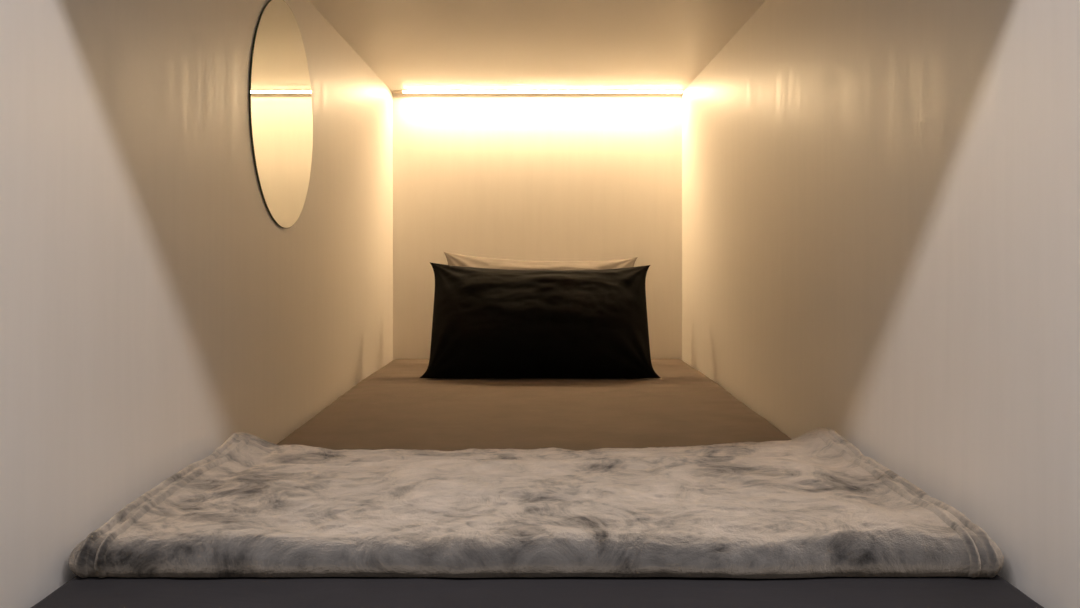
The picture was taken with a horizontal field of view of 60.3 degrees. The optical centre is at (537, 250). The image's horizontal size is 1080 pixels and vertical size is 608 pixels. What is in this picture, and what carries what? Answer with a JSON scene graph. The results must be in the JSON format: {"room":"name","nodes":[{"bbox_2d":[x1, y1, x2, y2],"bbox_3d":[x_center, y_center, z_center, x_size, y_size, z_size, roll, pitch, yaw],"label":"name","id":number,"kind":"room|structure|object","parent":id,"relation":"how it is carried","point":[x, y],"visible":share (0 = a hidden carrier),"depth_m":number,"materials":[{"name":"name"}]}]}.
{"room":"capsule hotel pod","nodes":[
{"label":"capsule hotel pod","id":0,"kind":"room"},
{"bbox_2d":[0,0,392,607],"bbox_3d":[-0.460,0.030,1.769,0.020,1.087,2.282,0,0,0],"label":"wall","id":1,"kind":"structure","parent":0,"point":[155,311],"depth_m":1.09,"materials":[{"name":"white paint"}]},
{"bbox_2d":[249,0,312,228],"bbox_3d":[-0.448,-0.241,1.648,0.003,0.403,0.403,0,0,0],"label":"wall mirror","id":2,"kind":"object","parent":1,"relation":"attached to","point":[280,98],"visible":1,"depth_m":1.62,"materials":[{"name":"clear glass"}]},
{"bbox_2d":[393,93,681,359],"bbox_3d":[0.000,0.030,2.900,0.900,1.087,0.020,0,0,0],"label":"wall","id":3,"kind":"structure","parent":0,"point":[512,176],"depth_m":2.89,"materials":[{"name":"white paint"}]},
{"bbox_2d":[309,0,765,89],"bbox_3d":[0.000,-0.503,1.759,0.900,0.020,2.262,0,0,0],"label":"ceiling","id":4,"kind":"structure","parent":0,"point":[407,44],"depth_m":2.17,"materials":[{"name":"white paint"}]},
{"bbox_2d":[391,90,683,92],"bbox_3d":[0.000,-0.490,2.853,0.896,0.007,0.022,0,0,0],"label":"strip light","id":5,"kind":"object","parent":4,"relation":"in","point":[393,91],"visible":1,"depth_m":2.85,"materials":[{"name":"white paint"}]},
{"bbox_2d":[403,91,681,92],"bbox_3d":[0.016,-0.489,2.853,0.856,0.005,0.019,0,0,0],"label":"diffuser","id":6,"kind":"object","parent":5,"relation":"attached to","point":[403,91],"depth_m":2.85,"materials":[{"name":"white plastic"}]},
{"bbox_2d":[682,0,1079,607],"bbox_3d":[0.460,0.030,1.769,0.020,1.087,2.282,0,0,0],"label":"wall","id":7,"kind":"structure","parent":0,"point":[881,198],"depth_m":1.13,"materials":[{"name":"white paint"}]},
{"bbox_3d":[0.000,0.549,1.759,0.900,0.050,2.262,0,0,0],"label":"floor","id":8,"kind":"structure","parent":0,"visible":0},
{"bbox_2d":[31,358,1043,607],"bbox_3d":[0.000,0.414,1.810,0.898,0.216,2.144,0,0,0],"label":"mattress","id":9,"kind":"object","parent":8,"relation":"on","point":[393,407],"visible":0.46,"depth_m":1.53,"materials":[{"name":"fabric"}]},
{"bbox_2d":[69,428,1003,578],"bbox_3d":[-0.001,0.287,1.122,0.887,0.063,0.528,0,0,0],"label":"throw blanket","id":10,"kind":"object","parent":9,"relation":"on","point":[811,504],"visible":1,"depth_m":0.95,"materials":[{"name":"grey fur"}]},
{"bbox_2d":[420,262,660,377],"bbox_3d":[0.008,0.175,2.413,0.611,0.290,0.238,0,0,0],"label":"pillow","id":11,"kind":"object","parent":9,"relation":"on","point":[487,322],"visible":1,"depth_m":2.34,"materials":[{"name":"black fabric"}]},
{"bbox_2d":[444,252,637,269],"bbox_3d":[0.010,0.159,2.673,0.585,0.313,0.214,0,0,0],"label":"pillow","id":12,"kind":"object","parent":9,"relation":"on","point":[453,259],"visible":0.12,"depth_m":2.69,"materials":[{"name":"beige fabric"}]}
]}

